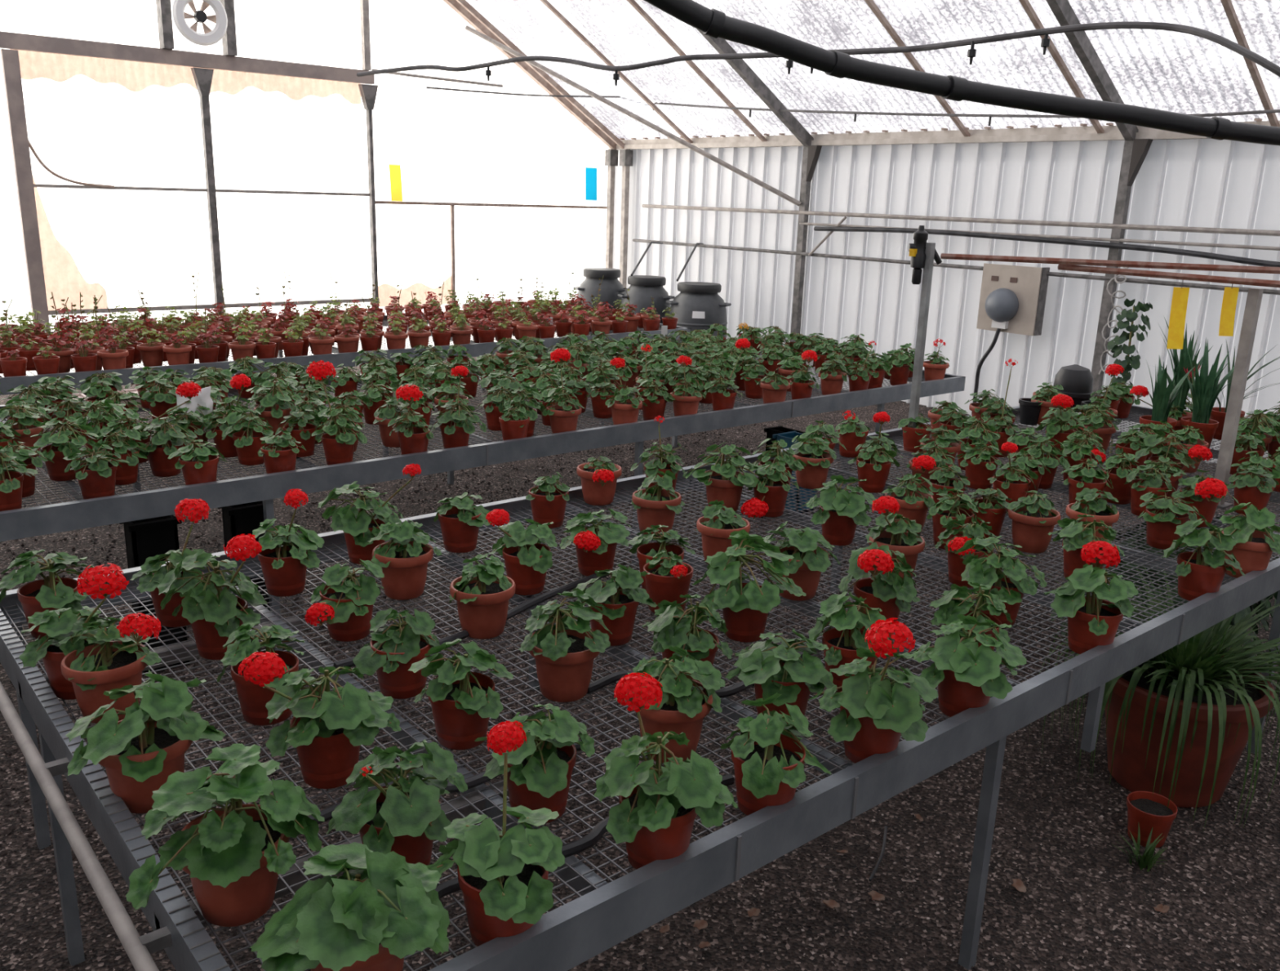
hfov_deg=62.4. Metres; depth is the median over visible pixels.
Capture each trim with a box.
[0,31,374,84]
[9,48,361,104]
[33,183,369,195]
[48,297,379,315]
[360,0,371,70]
[375,200,606,208]
[442,0,625,150]
[449,205,455,301]
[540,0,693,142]
[608,120,1279,149]
[619,118,1262,139]
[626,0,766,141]
[632,238,1279,294]
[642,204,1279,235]
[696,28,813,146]
[799,222,1279,250]
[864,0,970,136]
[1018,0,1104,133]
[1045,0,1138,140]
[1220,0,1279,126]
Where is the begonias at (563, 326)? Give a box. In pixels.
[555,310,572,337]
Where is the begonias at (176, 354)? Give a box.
[162,332,191,364]
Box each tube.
[631,241,662,275]
[675,242,703,281]
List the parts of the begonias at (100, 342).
tall stem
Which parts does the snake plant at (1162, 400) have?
pot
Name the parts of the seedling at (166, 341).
tall stem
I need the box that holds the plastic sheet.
[175,386,213,433]
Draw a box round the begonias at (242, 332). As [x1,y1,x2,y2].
[231,324,254,342]
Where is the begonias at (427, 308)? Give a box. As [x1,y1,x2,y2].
[426,295,442,320]
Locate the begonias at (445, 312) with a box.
[444,300,464,314]
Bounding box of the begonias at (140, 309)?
[132,289,156,324]
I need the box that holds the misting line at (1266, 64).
[356,21,1279,85]
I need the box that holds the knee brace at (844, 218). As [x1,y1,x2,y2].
[808,216,846,256]
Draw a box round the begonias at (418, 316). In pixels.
[408,310,427,329]
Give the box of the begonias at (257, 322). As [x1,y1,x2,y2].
[251,320,266,329]
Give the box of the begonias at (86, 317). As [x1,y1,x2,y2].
[71,292,93,328]
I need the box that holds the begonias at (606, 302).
[595,301,612,314]
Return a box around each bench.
[0,314,690,456]
[0,342,965,650]
[0,400,1279,970]
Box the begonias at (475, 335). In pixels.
[471,320,488,342]
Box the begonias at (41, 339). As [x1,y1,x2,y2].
[31,336,53,355]
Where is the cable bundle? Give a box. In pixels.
[1098,259,1129,373]
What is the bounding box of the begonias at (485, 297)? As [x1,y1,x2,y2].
[483,293,496,310]
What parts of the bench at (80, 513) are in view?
leg, leg, rail, leg, rail, leg, leg, rail, leg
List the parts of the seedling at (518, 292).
tall stem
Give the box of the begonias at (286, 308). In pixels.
[278,303,296,328]
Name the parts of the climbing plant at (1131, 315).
stem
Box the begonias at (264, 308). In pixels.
[258,304,275,328]
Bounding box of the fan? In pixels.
[155,0,237,56]
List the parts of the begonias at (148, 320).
tall stem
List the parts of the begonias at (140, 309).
tall stem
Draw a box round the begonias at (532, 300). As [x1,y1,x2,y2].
[528,275,545,305]
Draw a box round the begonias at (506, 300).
[501,298,513,312]
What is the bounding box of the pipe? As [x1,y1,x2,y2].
[644,0,1279,145]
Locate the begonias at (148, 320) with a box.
[138,299,159,342]
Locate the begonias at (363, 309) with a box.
[346,299,366,311]
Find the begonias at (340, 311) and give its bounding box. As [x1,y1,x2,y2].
[329,272,346,318]
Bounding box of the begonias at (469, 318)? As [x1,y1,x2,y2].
[467,274,488,335]
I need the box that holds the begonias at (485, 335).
[476,318,495,342]
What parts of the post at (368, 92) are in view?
gusset plate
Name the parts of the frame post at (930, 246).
plate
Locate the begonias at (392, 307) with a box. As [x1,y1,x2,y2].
[387,306,404,322]
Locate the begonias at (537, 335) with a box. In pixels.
[533,311,549,338]
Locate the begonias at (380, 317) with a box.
[361,291,383,321]
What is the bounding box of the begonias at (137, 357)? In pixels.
[123,330,142,364]
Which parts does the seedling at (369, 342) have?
tall stem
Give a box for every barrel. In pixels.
[573,267,627,333]
[617,275,675,347]
[666,281,731,379]
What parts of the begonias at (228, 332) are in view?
tall stem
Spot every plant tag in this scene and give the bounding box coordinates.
[661,325,667,336]
[805,359,813,374]
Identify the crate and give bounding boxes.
[119,514,189,673]
[217,500,270,610]
[764,425,805,450]
[772,431,817,512]
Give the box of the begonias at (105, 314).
[91,313,117,329]
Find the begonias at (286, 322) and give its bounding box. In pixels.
[278,283,294,329]
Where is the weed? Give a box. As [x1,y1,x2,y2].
[1114,824,1168,871]
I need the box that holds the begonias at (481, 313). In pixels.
[469,309,490,325]
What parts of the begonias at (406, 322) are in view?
tall stem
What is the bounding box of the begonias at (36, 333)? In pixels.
[25,322,48,338]
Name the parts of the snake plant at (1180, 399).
pot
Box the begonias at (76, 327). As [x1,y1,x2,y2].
[65,302,87,332]
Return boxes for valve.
[907,225,942,284]
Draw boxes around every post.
[0,48,50,331]
[191,66,227,358]
[358,84,378,307]
[604,148,617,268]
[619,148,633,288]
[790,145,822,342]
[897,242,935,453]
[1091,138,1152,395]
[1214,288,1263,508]
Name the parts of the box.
door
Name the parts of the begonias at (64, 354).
tall stem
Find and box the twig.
[868,825,887,880]
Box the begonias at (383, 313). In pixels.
[364,281,385,324]
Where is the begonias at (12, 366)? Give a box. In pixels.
[0,349,26,377]
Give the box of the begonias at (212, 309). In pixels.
[203,306,221,322]
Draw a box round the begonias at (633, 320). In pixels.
[620,302,640,332]
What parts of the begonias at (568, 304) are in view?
tall stem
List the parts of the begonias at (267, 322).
tall stem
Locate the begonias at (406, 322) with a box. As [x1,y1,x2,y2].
[390,281,408,333]
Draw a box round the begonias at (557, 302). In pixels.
[551,298,565,313]
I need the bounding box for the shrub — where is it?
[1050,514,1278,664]
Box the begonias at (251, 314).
[236,305,255,316]
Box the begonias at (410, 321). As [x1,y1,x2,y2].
[408,310,426,323]
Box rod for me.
[371,68,502,87]
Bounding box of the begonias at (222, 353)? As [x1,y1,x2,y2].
[205,324,227,361]
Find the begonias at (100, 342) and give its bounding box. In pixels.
[88,294,112,348]
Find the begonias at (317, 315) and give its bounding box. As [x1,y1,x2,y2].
[302,305,320,319]
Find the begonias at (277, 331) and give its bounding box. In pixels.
[266,318,289,349]
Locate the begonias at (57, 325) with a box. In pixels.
[51,324,71,341]
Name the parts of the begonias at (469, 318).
tall stem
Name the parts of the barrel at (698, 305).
handle, lid, handle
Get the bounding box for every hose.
[307,739,581,823]
[333,568,611,670]
[435,773,734,898]
[586,593,917,697]
[813,226,1279,266]
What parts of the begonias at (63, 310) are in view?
tall stem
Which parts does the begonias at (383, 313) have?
tall stem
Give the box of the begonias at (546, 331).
[537,315,555,338]
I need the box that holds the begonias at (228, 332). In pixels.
[215,284,235,342]
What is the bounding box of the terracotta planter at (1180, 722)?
[1029,555,1279,830]
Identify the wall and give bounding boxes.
[0,0,608,377]
[612,138,1279,462]
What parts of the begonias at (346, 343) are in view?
tall stem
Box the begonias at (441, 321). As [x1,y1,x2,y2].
[432,317,450,345]
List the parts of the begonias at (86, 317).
tall stem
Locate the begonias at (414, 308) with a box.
[407,291,423,329]
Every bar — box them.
[940,253,1279,274]
[1057,263,1279,287]
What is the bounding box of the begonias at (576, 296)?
[570,293,584,308]
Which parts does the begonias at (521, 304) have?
tall stem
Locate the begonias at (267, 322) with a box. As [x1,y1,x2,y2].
[250,284,271,328]
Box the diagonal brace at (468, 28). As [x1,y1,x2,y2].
[465,25,800,206]
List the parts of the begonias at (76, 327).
tall stem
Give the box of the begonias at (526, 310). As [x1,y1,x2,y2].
[520,300,533,317]
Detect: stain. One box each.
[32,175,107,310]
[377,275,451,306]
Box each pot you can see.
[0,344,22,356]
[0,350,8,373]
[0,422,44,457]
[0,435,12,447]
[0,457,35,497]
[0,471,23,511]
[3,333,15,340]
[7,413,44,437]
[12,329,30,333]
[17,577,79,639]
[25,332,48,338]
[28,323,44,332]
[31,342,53,355]
[32,355,59,374]
[35,396,68,426]
[40,444,81,480]
[41,347,73,373]
[41,635,87,699]
[42,386,72,398]
[53,346,75,368]
[53,408,88,441]
[61,640,146,723]
[62,331,79,340]
[71,353,97,372]
[74,326,87,332]
[74,346,105,370]
[74,461,117,499]
[80,331,104,337]
[80,424,114,457]
[85,395,108,409]
[91,385,117,396]
[97,349,128,369]
[97,718,192,813]
[99,415,128,428]
[102,446,139,484]
[108,404,137,427]
[111,346,134,368]
[112,325,139,337]
[114,331,135,342]
[124,342,142,364]
[126,428,151,462]
[132,319,156,324]
[135,381,157,408]
[136,342,165,366]
[138,330,159,342]
[145,440,182,476]
[147,326,167,339]
[148,393,177,420]
[150,568,204,626]
[151,339,174,360]
[153,322,170,328]
[158,330,183,342]
[162,344,191,364]
[163,316,182,322]
[165,328,186,338]
[171,323,196,328]
[173,413,208,447]
[177,342,195,364]
[178,454,218,484]
[180,337,202,359]
[180,426,199,454]
[182,803,289,926]
[186,328,209,334]
[186,334,205,345]
[191,595,248,659]
[195,345,219,363]
[197,321,221,328]
[205,340,227,361]
[209,312,231,325]
[210,423,243,457]
[215,328,235,342]
[220,325,239,339]
[227,341,256,360]
[229,319,248,323]
[230,649,298,725]
[231,338,254,342]
[232,430,266,465]
[234,372,258,398]
[235,333,262,355]
[236,313,255,316]
[236,316,253,320]
[243,323,267,328]
[246,329,264,335]
[249,316,273,327]
[250,320,271,328]
[253,404,291,436]
[254,342,275,358]
[254,400,260,425]
[257,546,309,596]
[260,443,297,473]
[266,315,275,328]
[266,328,289,349]
[271,323,290,328]
[278,314,296,328]
[280,320,294,329]
[281,339,303,356]
[283,423,316,457]
[284,330,310,337]
[288,336,309,355]
[289,716,360,788]
[290,328,311,346]
[297,321,315,326]
[297,418,322,444]
[299,397,326,411]
[302,313,320,319]
[302,325,315,329]
[306,310,323,317]
[308,336,334,355]
[310,328,335,337]
[310,885,404,970]
[315,319,337,327]
[319,322,341,342]
[319,581,373,641]
[320,316,342,323]
[320,327,336,345]
[321,431,355,465]
[323,417,362,452]
[331,377,358,401]
[333,334,359,352]
[335,324,359,334]
[337,329,357,334]
[339,333,359,351]
[342,320,360,333]
[342,517,385,564]
[346,307,366,311]
[347,315,366,333]
[359,362,380,384]
[359,784,439,865]
[360,329,384,349]
[360,334,379,351]
[360,395,388,424]
[361,314,383,321]
[364,321,382,324]
[364,324,382,330]
[366,307,382,311]
[368,382,393,407]
[369,634,431,698]
[372,541,433,599]
[374,412,410,447]
[383,332,408,349]
[384,305,404,311]
[386,315,408,322]
[386,327,405,331]
[387,324,406,333]
[390,320,408,333]
[392,361,411,385]
[396,426,430,454]
[404,304,423,309]
[404,308,421,316]
[404,402,431,428]
[406,311,422,316]
[407,315,423,329]
[407,329,431,347]
[411,325,430,330]
[421,303,440,319]
[422,377,444,401]
[426,307,442,320]
[426,310,444,315]
[426,671,494,749]
[427,315,436,332]
[429,319,451,327]
[430,324,448,341]
[431,330,451,346]
[432,327,450,345]
[433,382,457,408]
[434,394,468,420]
[438,506,481,552]
[439,420,469,448]
[444,304,453,311]
[444,310,464,314]
[446,355,469,370]
[448,320,463,337]
[449,324,471,328]
[449,327,473,344]
[457,373,479,398]
[457,864,548,946]
[462,304,481,313]
[462,306,482,313]
[463,313,475,323]
[467,317,488,335]
[469,320,490,325]
[476,328,495,342]
[478,364,502,388]
[482,306,493,318]
[484,401,512,431]
[486,312,502,328]
[486,377,494,394]
[490,319,511,328]
[493,300,505,304]
[494,326,513,341]
[494,350,515,373]
[498,414,529,440]
[502,542,551,595]
[505,314,521,319]
[506,363,528,381]
[506,737,576,822]
[507,407,537,436]
[508,316,524,319]
[511,320,524,336]
[511,320,533,339]
[511,368,532,391]
[514,301,527,308]
[515,324,537,338]
[516,375,539,399]
[520,309,532,317]
[523,354,546,368]
[525,315,540,319]
[527,318,540,322]
[528,299,545,305]
[528,484,568,528]
[528,628,599,702]
[533,321,549,338]
[534,389,543,414]
[537,324,555,338]
[538,399,566,426]
[539,310,553,313]
[544,313,561,330]
[546,370,567,387]
[546,404,582,433]
[548,300,563,305]
[555,320,572,337]
[560,310,576,314]
[563,386,588,413]
[567,362,589,380]
[568,317,589,333]
[573,322,590,335]
[575,526,617,576]
[584,315,595,331]
[586,585,639,645]
[590,391,614,417]
[591,319,612,333]
[591,383,615,391]
[604,314,616,329]
[604,371,629,395]
[609,398,642,424]
[610,308,623,319]
[612,320,627,333]
[616,311,624,319]
[618,784,697,869]
[620,314,640,332]
[622,362,641,387]
[631,488,681,536]
[631,675,712,762]
[633,384,659,409]
[635,356,651,375]
[635,375,665,388]
[636,542,684,590]
[640,395,666,420]
[644,318,660,330]
[644,460,679,490]
[647,348,666,363]
[662,316,678,328]
[662,376,678,393]
[662,627,719,681]
[670,391,702,416]
[674,379,704,391]
[696,378,719,403]
[703,470,744,511]
[711,389,737,410]
[722,582,768,642]
[731,733,805,815]
[734,368,751,391]
[743,374,767,398]
[746,337,761,355]
[753,476,790,516]
[754,661,810,723]
[758,458,792,480]
[759,358,780,378]
[760,380,790,403]
[770,546,828,600]
[777,366,805,391]
[785,342,807,359]
[790,379,814,399]
[792,450,834,488]
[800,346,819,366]
[800,361,811,370]
[803,437,835,468]
[814,352,829,371]
[817,370,846,395]
[819,505,857,545]
[822,627,875,692]
[837,426,868,457]
[840,705,901,763]
[843,355,862,375]
[848,372,871,391]
[853,577,900,630]
[856,457,891,492]
[860,447,892,479]
[863,368,885,388]
[868,529,924,577]
[884,360,903,379]
[884,489,933,533]
[889,364,911,385]
[902,359,914,377]
[902,422,932,453]
[908,457,952,488]
[920,438,960,463]
[923,360,949,381]
[928,478,966,503]
[931,506,974,549]
[935,666,999,716]
[938,419,964,438]
[943,610,1001,649]
[946,542,993,587]
[957,438,989,470]
[964,453,999,488]
[968,402,1003,431]
[976,574,1023,625]
[983,426,1015,457]
[986,413,1015,427]
[992,474,1031,511]
[1007,462,1042,497]
[1013,440,1035,461]
[1018,397,1044,425]
[1026,453,1059,488]
[1045,429,1075,457]
[1053,364,1093,412]
[1062,536,1103,577]
[1063,451,1097,479]
[1067,475,1106,503]
[1067,596,1123,653]
[1073,440,1102,449]
[1078,422,1115,453]
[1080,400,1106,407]
[1083,408,1117,424]
[1095,395,1119,421]
[1102,466,1139,504]
[1113,393,1134,417]
[1115,441,1146,471]
[1124,433,1152,464]
[1126,790,1177,847]
[1129,478,1169,516]
[1145,467,1182,498]
[1145,507,1189,549]
[1148,456,1184,469]
[1173,419,1190,433]
[1177,551,1229,600]
[1179,486,1218,526]
[1221,529,1272,577]
[1229,444,1262,475]
[1233,478,1274,515]
[1236,430,1272,456]
[1240,466,1275,479]
[1265,431,1279,459]
[1272,458,1279,492]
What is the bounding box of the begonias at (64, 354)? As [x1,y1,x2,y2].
[41,291,73,373]
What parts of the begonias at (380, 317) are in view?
tall stem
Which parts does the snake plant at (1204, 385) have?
pot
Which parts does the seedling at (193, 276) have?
tall stem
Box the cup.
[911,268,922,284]
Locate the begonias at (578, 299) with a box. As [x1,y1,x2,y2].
[574,297,587,310]
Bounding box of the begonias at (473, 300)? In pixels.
[462,299,482,313]
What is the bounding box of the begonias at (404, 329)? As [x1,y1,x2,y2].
[386,315,405,331]
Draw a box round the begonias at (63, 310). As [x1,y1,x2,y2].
[54,297,73,329]
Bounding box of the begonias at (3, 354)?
[0,336,8,373]
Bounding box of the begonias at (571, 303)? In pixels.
[566,269,576,306]
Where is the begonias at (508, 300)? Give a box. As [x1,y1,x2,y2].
[502,298,519,315]
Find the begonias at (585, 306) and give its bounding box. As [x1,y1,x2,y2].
[576,301,591,315]
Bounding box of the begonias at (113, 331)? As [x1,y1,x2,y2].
[105,306,122,342]
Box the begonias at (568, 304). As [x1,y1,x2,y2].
[560,273,576,314]
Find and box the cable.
[28,140,114,187]
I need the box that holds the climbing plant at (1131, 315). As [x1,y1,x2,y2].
[1106,297,1152,453]
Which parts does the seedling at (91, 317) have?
tall stem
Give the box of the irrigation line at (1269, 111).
[426,86,1279,125]
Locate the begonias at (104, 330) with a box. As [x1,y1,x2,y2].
[91,322,119,346]
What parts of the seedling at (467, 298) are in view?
tall stem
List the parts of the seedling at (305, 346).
tall stem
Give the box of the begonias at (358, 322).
[342,310,360,333]
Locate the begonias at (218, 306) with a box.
[209,302,231,325]
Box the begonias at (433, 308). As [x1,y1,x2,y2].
[427,305,440,332]
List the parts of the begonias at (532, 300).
tall stem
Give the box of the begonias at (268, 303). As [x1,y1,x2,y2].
[258,300,276,319]
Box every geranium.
[0,399,52,437]
[0,404,51,457]
[0,418,23,449]
[0,437,53,497]
[0,449,38,511]
[0,549,93,639]
[1,383,59,413]
[19,562,128,699]
[21,378,84,426]
[29,416,98,480]
[33,374,81,398]
[45,395,91,441]
[58,612,161,723]
[62,441,129,499]
[65,669,225,813]
[69,399,125,457]
[77,371,125,396]
[81,380,120,409]
[86,403,135,428]
[92,424,156,484]
[96,381,201,462]
[101,391,146,427]
[124,366,170,408]
[125,742,324,926]
[130,497,216,626]
[133,415,197,476]
[134,378,179,420]
[151,368,195,393]
[155,409,207,454]
[156,533,266,659]
[165,397,213,447]
[168,439,227,484]
[174,389,221,418]
[191,365,228,382]
[192,373,229,396]
[197,366,232,405]
[199,404,257,457]
[207,373,261,424]
[210,386,224,412]
[217,621,304,725]
[222,408,273,465]
[228,355,274,398]
[238,651,400,788]
[244,378,302,436]
[245,390,293,425]
[249,488,324,596]
[249,841,449,970]
[250,377,302,398]
[252,362,300,386]
[257,429,306,473]
[268,375,297,405]
[275,361,306,393]
[275,407,326,457]
[288,373,335,395]
[289,396,330,444]
[290,385,333,411]
[294,360,328,387]
[304,558,384,641]
[306,360,367,465]
[316,463,421,564]
[317,396,365,452]
[323,363,364,401]
[325,738,467,865]
[331,390,369,418]
[351,348,391,384]
[352,608,439,698]
[355,381,394,424]
[356,360,387,375]
[360,366,399,407]
[361,357,397,383]
[366,519,441,599]
[373,383,423,447]
[386,351,415,385]
[387,407,433,454]
[393,381,433,403]
[394,365,437,402]
[400,391,434,428]
[408,638,513,749]
[409,350,451,375]
[410,344,448,361]
[419,366,451,401]
[422,368,466,408]
[425,361,453,380]
[426,380,474,420]
[426,720,564,946]
[427,364,486,448]
[433,491,490,552]
[443,343,475,370]
[448,358,484,398]
[448,554,515,639]
[473,353,502,364]
[475,355,507,388]
[475,385,519,431]
[475,702,595,822]
[477,367,515,394]
[478,371,521,401]
[483,508,557,595]
[487,374,533,405]
[490,337,520,373]
[498,404,532,440]
[499,387,545,436]
[502,350,533,381]
[503,353,537,391]
[511,365,542,399]
[513,341,550,368]
[515,336,545,354]
[519,587,612,702]
[522,369,567,414]
[525,471,569,528]
[533,355,564,373]
[533,383,571,426]
[535,359,582,387]
[542,347,584,433]
[544,342,566,352]
[546,347,575,363]
[551,332,587,350]
[554,367,585,396]
[558,345,592,380]
[559,374,597,413]
[559,508,631,576]
[566,342,591,355]
[568,337,605,374]
[572,562,657,645]
[576,455,622,505]
[581,351,609,382]
[582,363,621,391]
[584,382,618,417]
[586,330,619,350]
[586,358,613,375]
[592,338,622,355]
[594,671,737,869]
[598,340,631,359]
[604,357,647,424]
[604,362,632,395]
[614,355,644,387]
[614,645,724,762]
[617,336,640,357]
[626,330,653,356]
[626,346,656,375]
[627,524,695,590]
[630,415,687,490]
[631,470,684,536]
[632,343,661,409]
[632,379,675,420]
[633,366,666,388]
[636,336,667,363]
[640,352,671,364]
[642,353,671,375]
[642,593,732,681]
[643,550,693,613]
[649,338,681,363]
[650,333,677,349]
[656,361,684,393]
[661,348,693,369]
[662,360,706,391]
[667,329,699,353]
[667,355,706,416]
[671,342,699,356]
[683,441,768,511]
[685,337,709,352]
[685,349,713,373]
[688,328,707,341]
[690,353,712,374]
[692,528,805,642]
[693,333,719,347]
[693,366,721,403]
[696,362,724,379]
[696,499,750,564]
[697,351,736,386]
[698,336,727,350]
[699,344,722,354]
[702,348,727,366]
[703,337,750,410]
[705,323,731,342]
[711,346,746,385]
[720,692,831,815]
[721,337,741,351]
[722,339,752,350]
[724,628,837,723]
[728,355,759,391]
[733,345,763,366]
[734,324,761,338]
[737,322,757,354]
[739,363,773,398]
[740,457,799,519]
[742,327,767,355]
[742,438,806,480]
[755,332,785,354]
[755,342,790,355]
[756,331,792,349]
[756,346,783,378]
[756,370,790,403]
[760,325,786,343]
[764,520,839,600]
[772,346,798,374]
[776,355,806,391]
[784,332,808,359]
[786,350,819,399]
[786,351,814,370]
[789,436,836,488]
[791,420,846,468]
[795,334,824,366]
[800,475,877,545]
[806,333,824,342]
[808,341,834,371]
[808,591,889,692]
[808,617,937,763]
[815,355,849,395]
[817,337,841,352]
[821,349,853,371]
[831,342,857,359]
[835,410,870,457]
[838,542,919,630]
[839,333,875,353]
[842,345,867,375]
[845,340,877,391]
[847,442,900,492]
[855,411,902,479]
[857,350,888,368]
[858,355,891,388]
[865,495,927,577]
[880,349,903,379]
[881,473,935,533]
[882,351,914,385]
[891,342,924,377]
[897,413,932,453]
[906,442,956,488]
[909,613,1026,716]
[917,427,966,463]
[923,337,949,381]
[926,488,978,549]
[928,400,962,438]
[928,464,969,503]
[928,582,1013,649]
[932,406,973,438]
[934,516,997,587]
[955,416,999,470]
[955,535,1047,625]
[956,442,1005,488]
[964,388,1006,431]
[968,488,1012,538]
[978,397,1017,427]
[982,358,1019,457]
[987,441,1038,511]
[1007,426,1048,461]
[1007,449,1050,497]
[1007,489,1061,553]
[1015,435,1070,488]
[1031,385,1061,424]
[1032,382,1064,397]
[1035,393,1086,457]
[1041,407,1080,429]
[1044,563,1138,653]
[1048,514,1124,577]
[1057,434,1104,479]
[1061,459,1113,503]
[1065,487,1119,539]
[1066,424,1106,463]
[1071,404,1103,439]
[1076,404,1119,453]
[1083,363,1124,424]
[1089,385,1127,421]
[1102,381,1140,417]
[1102,452,1146,504]
[1112,430,1151,471]
[1117,422,1165,464]
[1124,463,1176,516]
[1129,385,1190,433]
[1133,432,1212,469]
[1137,489,1205,549]
[1142,454,1188,498]
[1144,420,1177,456]
[1161,518,1245,600]
[1166,425,1208,472]
[1170,469,1238,526]
[1182,392,1192,413]
[1215,502,1279,577]
[1226,465,1279,515]
[1229,431,1271,475]
[1231,450,1279,479]
[1236,408,1279,456]
[1240,413,1262,431]
[1257,412,1278,450]
[1262,400,1279,422]
[1265,417,1279,459]
[1270,446,1279,492]
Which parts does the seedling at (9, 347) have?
tall stem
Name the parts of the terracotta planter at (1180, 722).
pot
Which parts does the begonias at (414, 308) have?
tall stem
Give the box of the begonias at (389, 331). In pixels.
[385,320,404,333]
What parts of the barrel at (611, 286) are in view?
handle, lid, handle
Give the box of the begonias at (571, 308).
[564,306,574,320]
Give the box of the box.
[971,262,1049,414]
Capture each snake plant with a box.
[1139,355,1195,431]
[1158,316,1212,420]
[1180,337,1234,448]
[1181,364,1213,429]
[1209,342,1279,439]
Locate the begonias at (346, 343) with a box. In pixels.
[333,300,359,352]
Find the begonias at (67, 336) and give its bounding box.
[53,328,75,368]
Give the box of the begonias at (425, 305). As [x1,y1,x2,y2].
[421,291,440,319]
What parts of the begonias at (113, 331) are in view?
tall stem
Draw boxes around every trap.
[388,160,402,201]
[585,160,596,200]
[1166,280,1189,349]
[1218,284,1239,336]
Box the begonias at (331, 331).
[310,320,335,337]
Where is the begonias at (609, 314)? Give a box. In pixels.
[603,304,616,329]
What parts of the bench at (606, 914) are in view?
leg, leg, rail, rail, leg, leg, rail, leg, leg, leg, rail, leg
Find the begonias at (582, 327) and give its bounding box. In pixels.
[573,308,590,335]
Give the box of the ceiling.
[465,0,1279,139]
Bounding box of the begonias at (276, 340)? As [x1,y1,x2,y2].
[254,327,281,357]
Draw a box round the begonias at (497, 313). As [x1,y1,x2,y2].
[490,310,503,328]
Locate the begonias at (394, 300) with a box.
[384,295,404,311]
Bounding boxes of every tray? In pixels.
[71,392,120,409]
[80,388,142,408]
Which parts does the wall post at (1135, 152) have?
gusset plate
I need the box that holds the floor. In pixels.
[0,350,1279,970]
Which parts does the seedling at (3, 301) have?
tall stem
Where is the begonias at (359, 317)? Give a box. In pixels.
[347,305,366,333]
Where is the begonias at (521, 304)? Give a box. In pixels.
[514,276,527,308]
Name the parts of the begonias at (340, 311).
tall stem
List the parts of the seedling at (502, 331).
tall stem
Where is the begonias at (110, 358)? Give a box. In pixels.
[97,337,128,369]
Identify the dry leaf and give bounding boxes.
[659,924,669,932]
[693,919,707,929]
[697,941,710,947]
[747,907,760,916]
[822,899,839,908]
[835,848,848,853]
[867,889,884,900]
[914,813,923,821]
[1011,878,1026,892]
[1153,903,1169,912]
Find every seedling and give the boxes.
[0,298,18,329]
[0,309,22,356]
[0,315,11,333]
[0,325,13,344]
[8,313,30,333]
[13,313,35,330]
[14,319,38,343]
[15,337,41,370]
[23,309,44,332]
[32,344,59,374]
[40,322,61,346]
[62,329,83,346]
[74,324,95,346]
[74,330,105,370]
[80,319,104,337]
[86,295,104,322]
[89,315,112,334]
[107,312,122,326]
[111,332,134,368]
[112,317,139,337]
[113,304,133,324]
[114,315,135,342]
[127,319,150,343]
[128,311,145,337]
[136,305,155,319]
[136,328,165,366]
[147,316,167,339]
[151,315,174,360]
[153,313,170,328]
[158,315,183,342]
[163,305,182,322]
[165,318,186,338]
[171,310,196,328]
[175,327,195,364]
[180,325,202,359]
[182,309,197,327]
[186,320,209,334]
[186,323,205,345]
[187,271,204,319]
[194,315,214,335]
[197,312,221,328]
[208,326,232,357]
[220,312,239,339]
[227,324,256,360]
[229,309,248,323]
[231,311,244,328]
[235,317,262,355]
[236,306,253,320]
[243,310,267,328]
[245,320,264,335]
[249,310,273,327]
[254,328,275,358]
[281,326,303,356]
[284,315,310,337]
[288,307,309,355]
[290,315,311,346]
[297,311,315,326]
[298,306,316,319]
[300,315,315,329]
[306,301,323,317]
[308,323,334,355]
[315,302,337,327]
[319,307,341,342]
[322,307,343,323]
[325,295,343,314]
[335,315,359,334]
[337,302,357,334]
[338,311,358,325]
[346,303,362,315]
[349,302,364,315]
[360,296,379,351]
[361,312,381,330]
[364,314,382,324]
[366,297,382,311]
[383,317,408,349]
[387,310,406,333]
[404,300,423,309]
[406,298,422,316]
[407,316,426,346]
[407,319,431,347]
[411,320,430,330]
[426,298,444,315]
[430,315,448,341]
[431,321,451,346]
[444,288,458,311]
[444,293,464,319]
[448,306,463,319]
[448,311,463,337]
[449,314,471,328]
[449,315,473,344]
[453,297,470,324]
[462,291,481,313]
[462,295,475,306]
[463,304,475,323]
[468,297,484,317]
[475,291,490,306]
[482,297,493,318]
[488,303,504,318]
[490,305,511,328]
[493,288,508,304]
[494,291,513,341]
[503,304,517,315]
[505,301,521,319]
[508,304,524,319]
[511,288,525,336]
[511,311,533,339]
[515,315,537,338]
[525,311,540,319]
[527,302,544,322]
[527,304,540,315]
[532,290,546,308]
[536,281,549,308]
[539,286,553,313]
[539,297,553,310]
[544,305,561,330]
[547,287,563,305]
[555,300,567,313]
[556,297,568,308]
[564,288,581,303]
[565,308,583,332]
[568,304,589,333]
[584,294,597,331]
[589,297,604,311]
[589,311,608,333]
[610,299,623,319]
[612,311,627,333]
[616,302,627,319]
[620,287,635,315]
[635,307,648,328]
[644,296,660,330]
[662,306,678,328]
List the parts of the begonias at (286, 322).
tall stem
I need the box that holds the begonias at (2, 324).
[0,322,15,340]
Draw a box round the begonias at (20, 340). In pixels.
[10,333,33,347]

